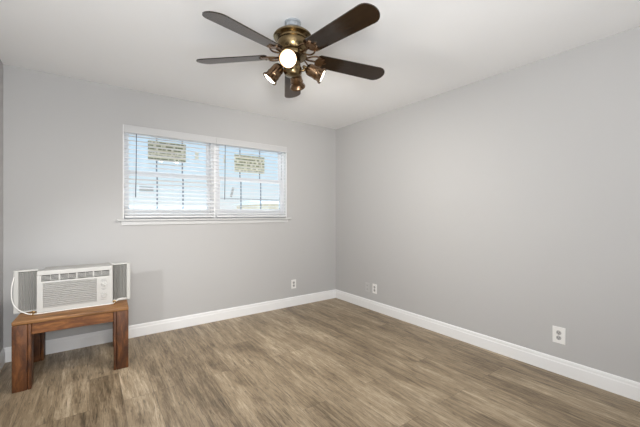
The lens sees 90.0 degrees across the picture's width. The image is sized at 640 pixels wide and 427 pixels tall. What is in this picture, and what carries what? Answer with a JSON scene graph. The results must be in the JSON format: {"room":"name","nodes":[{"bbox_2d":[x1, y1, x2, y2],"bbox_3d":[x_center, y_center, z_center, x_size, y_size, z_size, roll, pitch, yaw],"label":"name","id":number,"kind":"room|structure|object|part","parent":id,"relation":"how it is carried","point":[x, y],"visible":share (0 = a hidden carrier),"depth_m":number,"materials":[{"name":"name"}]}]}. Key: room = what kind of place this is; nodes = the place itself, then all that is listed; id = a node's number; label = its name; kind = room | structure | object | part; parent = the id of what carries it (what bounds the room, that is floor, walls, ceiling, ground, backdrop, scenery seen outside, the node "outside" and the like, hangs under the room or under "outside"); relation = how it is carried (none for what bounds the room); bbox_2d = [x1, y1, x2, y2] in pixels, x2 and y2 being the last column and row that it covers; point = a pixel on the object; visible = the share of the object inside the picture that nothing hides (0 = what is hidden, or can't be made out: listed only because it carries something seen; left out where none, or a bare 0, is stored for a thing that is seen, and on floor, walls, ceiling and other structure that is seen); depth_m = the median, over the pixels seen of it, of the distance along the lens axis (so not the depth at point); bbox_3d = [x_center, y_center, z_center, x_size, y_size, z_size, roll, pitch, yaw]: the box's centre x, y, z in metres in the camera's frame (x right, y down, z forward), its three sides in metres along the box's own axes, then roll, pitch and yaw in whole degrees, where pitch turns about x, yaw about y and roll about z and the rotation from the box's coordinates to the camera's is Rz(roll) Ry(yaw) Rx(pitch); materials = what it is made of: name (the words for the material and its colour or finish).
{"room":"empty bedroom","nodes":[
{"label":"empty bedroom","id":0,"kind":"room"},
{"bbox_2d":[0,60,2,351],"bbox_3d":[-1.375,0.000,0.790,0.160,2.440,4.389,0,0,-36],"label":"wall","id":1,"kind":"structure","parent":0,"point":[1,63],"depth_m":2.56,"materials":[{"name":"grey paint"}]},
{"bbox_2d":[0,348,4,370],"bbox_3d":[-1.305,1.160,0.841,0.013,0.120,4.389,0,0,-36],"label":"baseboard","id":2,"kind":"structure","parent":1,"relation":"attached to","point":[2,353],"depth_m":2.54,"materials":[{"name":"white paint"}]},
{"bbox_2d":[3,64,335,347],"bbox_3d":[-1.226,0.000,3.699,3.798,2.440,0.160,0,0,-36],"label":"wall","id":3,"kind":"structure","parent":0,"point":[63,136],"depth_m":3.19,"materials":[{"name":"grey paint"}]},
{"bbox_2d":[124,132,212,218],"bbox_3d":[-1.617,-0.405,3.455,0.888,0.920,0.080,0,0,-36],"label":"window","id":4,"kind":"structure","parent":3,"relation":"in","point":[125,133],"depth_m":3.45,"materials":[{"name":"white plastic"}]},
{"bbox_2d":[139,186,153,190],"bbox_3d":[-1.792,-0.255,3.305,0.130,0.045,0.001,0,0,-36],"label":"window sticker","id":5,"kind":"object","parent":4,"relation":"attached to","point":[139,186],"visible":0.71,"depth_m":3.30,"materials":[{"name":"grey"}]},
{"bbox_2d":[148,140,185,161],"bbox_3d":[-1.645,-0.665,3.452,0.375,0.205,0.001,0,0,-36],"label":"window sticker","id":6,"kind":"object","parent":4,"relation":"attached to","point":[149,144],"visible":0.64,"depth_m":3.45,"materials":[{"name":"beige paper"}]},
{"bbox_3d":[-1.628,-0.614,3.469,0.838,0.452,0.030,0,0,-36],"label":"sash","id":7,"kind":"part","parent":4,"relation":"part of","materials":[{"name":"white plastic"}]},
{"bbox_3d":[-1.608,-0.199,3.442,0.838,0.458,0.030,0,0,-36],"label":"sash","id":8,"kind":"part","parent":4,"relation":"part of","materials":[{"name":"white plastic"}]},
{"bbox_2d":[124,125,215,217],"bbox_3d":[-1.557,-0.409,3.388,0.896,0.902,0.075,0,0,-36],"label":"window blind","id":9,"kind":"object","parent":4,"relation":"attached to","point":[136,130],"visible":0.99,"depth_m":3.34,"materials":[{"name":"white plastic"}]},
{"bbox_3d":[-1.563,0.033,3.396,0.880,0.018,0.050,0,0,-36],"label":"rail","id":10,"kind":"part","parent":9,"relation":"part of","materials":[{"name":"white plastic"}]},
{"bbox_2d":[4,289,335,362],"bbox_3d":[-1.176,1.160,3.629,3.478,0.120,0.013,0,0,-36],"label":"baseboard","id":11,"kind":"structure","parent":3,"relation":"attached to","point":[104,336],"depth_m":3.38,"materials":[{"name":"white paint"}]},
{"bbox_2d":[117,218,290,220],"bbox_3d":[-1.185,0.064,3.655,1.923,0.018,0.120,0,0,-36],"label":"trim","id":12,"kind":"structure","parent":3,"relation":"attached to","point":[191,218],"depth_m":3.52,"materials":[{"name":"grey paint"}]},
{"bbox_2d":[121,219,287,224],"bbox_3d":[-1.170,0.094,3.633,1.853,0.042,0.014,0,0,-36],"label":"trim","id":13,"kind":"structure","parent":3,"relation":"attached to","point":[258,220],"depth_m":3.51,"materials":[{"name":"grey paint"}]},
{"bbox_2d":[123,124,286,218],"bbox_3d":[-1.194,-0.405,3.667,1.823,0.920,0.070,0,0,-36],"label":"trim","id":14,"kind":"structure","parent":3,"relation":"attached to","point":[285,154],"depth_m":4.17,"materials":[{"name":"white paint"}]},
{"bbox_2d":[213,144,215,217],"bbox_3d":[-1.242,-0.405,3.719,0.030,0.920,0.110,0,0,-36],"label":"trim","id":15,"kind":"structure","parent":3,"relation":"attached to","point":[214,148],"depth_m":3.67,"materials":[{"name":"white plastic"}]},
{"bbox_2d":[216,144,283,217],"bbox_3d":[-0.865,-0.405,3.996,0.905,0.920,0.080,0,0,-36],"label":"window","id":16,"kind":"structure","parent":3,"relation":"in","point":[281,183],"depth_m":3.97,"materials":[{"name":"white plastic"}]},
{"bbox_2d":[234,154,263,173],"bbox_3d":[-0.878,-0.615,4.004,0.400,0.215,0.001,0,0,-36],"label":"window sticker","id":17,"kind":"object","parent":16,"relation":"attached to","point":[248,167],"visible":0.86,"depth_m":3.99,"materials":[{"name":"beige paper"}]},
{"bbox_3d":[-0.876,-0.614,4.010,0.855,0.452,0.030,0,0,-36],"label":"sash","id":18,"kind":"part","parent":16,"relation":"part of","materials":[{"name":"white plastic"}]},
{"bbox_3d":[-0.856,-0.199,3.983,0.855,0.458,0.030,0,0,-36],"label":"sash","id":19,"kind":"part","parent":16,"relation":"part of","materials":[{"name":"white plastic"}]},
{"bbox_2d":[215,138,286,216],"bbox_3d":[-0.821,-0.409,3.917,0.913,0.902,0.075,0,0,-36],"label":"window blind","id":20,"kind":"object","parent":16,"relation":"attached to","point":[221,141],"visible":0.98,"depth_m":3.88,"materials":[{"name":"white plastic"}]},
{"bbox_3d":[-1.122,-0.402,3.712,0.002,0.870,0.057,0,0,-36],"label":"ladder cord","id":21,"kind":"part","parent":20,"relation":"part of","materials":[{"name":"white fabric"}]},
{"bbox_3d":[-0.827,0.033,3.925,0.897,0.018,0.050,0,0,-36],"label":"rail","id":22,"kind":"part","parent":20,"relation":"part of","materials":[{"name":"white plastic"}]},
{"bbox_3d":[-0.827,-0.402,3.925,0.002,0.870,0.057,0,0,-36],"label":"ladder cord","id":23,"kind":"part","parent":20,"relation":"part of","materials":[{"name":"white fabric"}]},
{"bbox_2d":[291,279,295,288],"bbox_3d":[-0.347,0.932,4.226,0.072,0.118,0.010,0,0,-36],"label":"wall outlet","id":24,"kind":"object","parent":3,"relation":"attached to","point":[293,282],"visible":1,"depth_m":4.22,"materials":[{"name":"white plastic"}]},
{"bbox_2d":[0,298,639,426],"bbox_3d":[0.102,1.270,1.852,3.878,0.100,4.789,0,0,-36],"label":"floor","id":25,"kind":"structure","parent":0,"point":[334,362],"depth_m":2.31,"materials":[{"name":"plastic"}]},
{"bbox_2d":[11,299,128,392],"bbox_3d":[-1.974,0.979,2.610,0.682,0.483,0.630,0,0,-34],"label":"wooden table","id":26,"kind":"object","parent":25,"relation":"on","point":[28,331],"visible":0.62,"depth_m":2.34,"materials":[{"name":"brown wood"}]},
{"bbox_3d":[-2.072,0.993,2.231,0.099,0.455,0.100,0,0,-34],"label":"leg","id":27,"kind":"part","parent":26,"relation":"part of","materials":[{"name":"brown wood"}]},
{"bbox_3d":[-2.361,0.993,2.668,0.099,0.455,0.100,0,0,-34],"label":"leg","id":28,"kind":"part","parent":26,"relation":"part of","materials":[{"name":"brown wood"}]},
{"bbox_2d":[11,262,129,315],"bbox_3d":[-1.988,0.578,2.613,0.744,0.318,0.406,0,0,-34],"label":"air conditioner","id":29,"kind":"object","parent":26,"relation":"on","point":[59,288],"visible":1,"depth_m":2.46,"materials":[{"name":"plastic"}]},
{"bbox_3d":[-2.184,0.576,2.380,0.138,0.314,0.024,0,0,-34],"label":"panel","id":30,"kind":"part","parent":29,"relation":"part of","materials":[{"name":"plastic"}]},
{"bbox_2d":[18,271,36,311],"bbox_3d":[-2.175,0.576,2.390,0.112,0.294,0.022,0,0,-34],"label":"pleated curtain","id":31,"kind":"object","parent":29,"relation":"hanging from","point":[27,280],"depth_m":2.39,"materials":[{"name":"grey plastic"}]},
{"bbox_3d":[-1.911,0.599,2.492,0.735,0.275,0.097,0,0,-34],"label":"power cord","id":32,"kind":"part","parent":29,"relation":"part of","materials":[{"name":"white plastic"}]},
{"bbox_2d":[43,278,96,307],"bbox_3d":[-1.919,0.611,2.466,0.328,0.185,0.019,0,0,-34],"label":"grille","id":33,"kind":"object","parent":29,"relation":"attached to","point":[70,292],"depth_m":2.46,"materials":[{"name":"grey plastic"}]},
{"bbox_2d":[41,270,108,280],"bbox_3d":[-1.901,0.481,2.504,0.422,0.045,0.060,0,0,-36],"label":"vent","id":34,"kind":"object","parent":29,"relation":"attached to","point":[70,275],"depth_m":2.48,"materials":[{"name":"grey plastic"}]},
{"bbox_3d":[-1.742,0.611,2.578,0.071,0.205,0.003,0,0,-34],"label":"control panel","id":35,"kind":"part","parent":29,"relation":"part of","materials":[{"name":"plastic"}]},
{"bbox_2d":[112,264,126,298],"bbox_3d":[-1.700,0.576,2.714,0.104,0.294,0.022,0,0,-34],"label":"pleated curtain","id":36,"kind":"object","parent":29,"relation":"hanging from","point":[119,270],"depth_m":2.71,"materials":[{"name":"grey plastic"}]},
{"bbox_3d":[-1.687,0.576,2.718,0.130,0.314,0.024,0,0,-34],"label":"panel","id":37,"kind":"part","parent":29,"relation":"part of","materials":[{"name":"plastic"}]},
{"bbox_3d":[-1.587,0.993,2.552,0.099,0.455,0.100,0,0,-34],"label":"leg","id":38,"kind":"part","parent":26,"relation":"part of","materials":[{"name":"brown wood"}]},
{"bbox_2d":[0,0,639,128],"bbox_3d":[0.102,-1.270,1.852,3.878,0.100,4.789,0,0,-36],"label":"ceiling","id":39,"kind":"structure","parent":0,"point":[425,49],"depth_m":2.31,"materials":[{"name":"white paint"}]},
{"bbox_2d":[196,3,384,97],"bbox_3d":[-0.134,-1.020,2.023,1.295,0.400,1.274,0,0,-36],"label":"ceiling fan","id":40,"kind":"object","parent":39,"relation":"hanging from","point":[293,41],"visible":1,"depth_m":1.96,"materials":[{"name":"brown wood"}]},
{"bbox_3d":[-0.586,-1.028,2.141,0.517,0.006,0.136,3,14,13],"label":"blade","id":41,"kind":"part","parent":40,"relation":"part of","materials":[{"name":"brown wood"}]},
{"bbox_3d":[-0.391,-0.956,1.685,0.136,0.006,0.517,15,14,29],"label":"blade","id":42,"kind":"part","parent":40,"relation":"part of","materials":[{"name":"brown wood"}]},
{"bbox_3d":[-0.300,-0.891,2.053,0.130,0.135,0.103,0,0,-14],"label":"lamp shade","id":43,"kind":"part","parent":40,"relation":"part of","materials":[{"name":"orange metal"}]},
{"bbox_3d":[-0.176,-0.916,1.911,0.103,0.119,0.134,0,0,15],"label":"lamp shade","id":44,"kind":"part","parent":40,"relation":"part of","materials":[{"name":"white glass"}]},
{"bbox_3d":[-0.188,-0.908,1.883,0.079,0.083,0.077,0,0,-36],"label":"bulb","id":45,"kind":"part","parent":40,"relation":"part of","materials":[{"name":"white glass"}]},
{"bbox_3d":[-0.211,-0.996,2.467,0.136,0.006,0.517,-13,0,-5],"label":"blade","id":46,"kind":"part","parent":40,"relation":"part of","materials":[{"name":"brown wood"}]},
{"bbox_3d":[-0.163,-0.886,2.150,0.103,0.131,0.134,0,0,22],"label":"lamp shade","id":47,"kind":"part","parent":40,"relation":"part of","materials":[{"name":"orange metal"}]},
{"bbox_3d":[-0.026,-0.898,2.065,0.134,0.121,0.103,0,0,6],"label":"lamp shade","id":48,"kind":"part","parent":40,"relation":"part of","materials":[{"name":"orange metal"}]},
{"bbox_3d":[0.103,-0.991,1.726,0.136,0.006,0.517,17,-9,-40],"label":"blade","id":49,"kind":"part","parent":40,"relation":"part of","materials":[{"name":"brown wood"}]},
{"bbox_3d":[0.216,-1.001,2.211,0.517,0.006,0.136,1,-13,-23],"label":"blade","id":50,"kind":"part","parent":40,"relation":"part of","materials":[{"name":"brown wood"}]},
{"bbox_2d":[336,26,639,382],"bbox_3d":[1.578,0.000,2.914,0.160,2.440,4.389,0,0,-36],"label":"wall","id":51,"kind":"structure","parent":0,"point":[505,206],"depth_m":2.68,"materials":[{"name":"grey paint"}]},
{"bbox_2d":[372,284,376,293],"bbox_3d":[0.684,0.943,4.012,0.010,0.118,0.072,0,0,-36],"label":"wall outlet","id":52,"kind":"object","parent":51,"relation":"attached to","point":[374,286],"visible":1,"depth_m":4.01,"materials":[{"name":"white plastic"}]},
{"bbox_2d":[336,289,639,401],"bbox_3d":[1.508,1.160,2.864,0.013,0.120,4.389,0,0,-36],"label":"baseboard","id":53,"kind":"structure","parent":51,"relation":"attached to","point":[606,381],"depth_m":2.68,"materials":[{"name":"white paint"}]},
{"bbox_2d":[552,326,565,344],"bbox_3d":[1.818,0.926,2.436,0.010,0.125,0.083,0,0,-36],"label":"wall outlet","id":54,"kind":"object","parent":51,"relation":"attached to","point":[558,333],"visible":1,"depth_m":2.43,"materials":[{"name":"white plastic"}]},
{"label":"outside","id":55,"kind":"structure","parent":0,"visible":0},
{"bbox_3d":[-10.766,1.470,21.820,60.000,0.100,40.000,0,0,-36],"label":"ground","id":56,"kind":"structure","parent":55,"visible":0},
{"bbox_2d":[129,206,206,208],"bbox_3d":[-10.280,0.445,19.089,6.600,1.950,5.800,0,0,-36],"label":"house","id":57,"kind":"structure","parent":56,"relation":"on","point":[129,206],"depth_m":17.96,"materials":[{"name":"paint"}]},
{"bbox_2d":[233,201,278,208],"bbox_3d":[-2.293,0.295,22.370,5.800,2.250,5.800,0,0,-36],"label":"house","id":58,"kind":"structure","parent":56,"relation":"on","point":[246,203],"depth_m":20.10,"materials":[{"name":"beige paint"}]}
]}

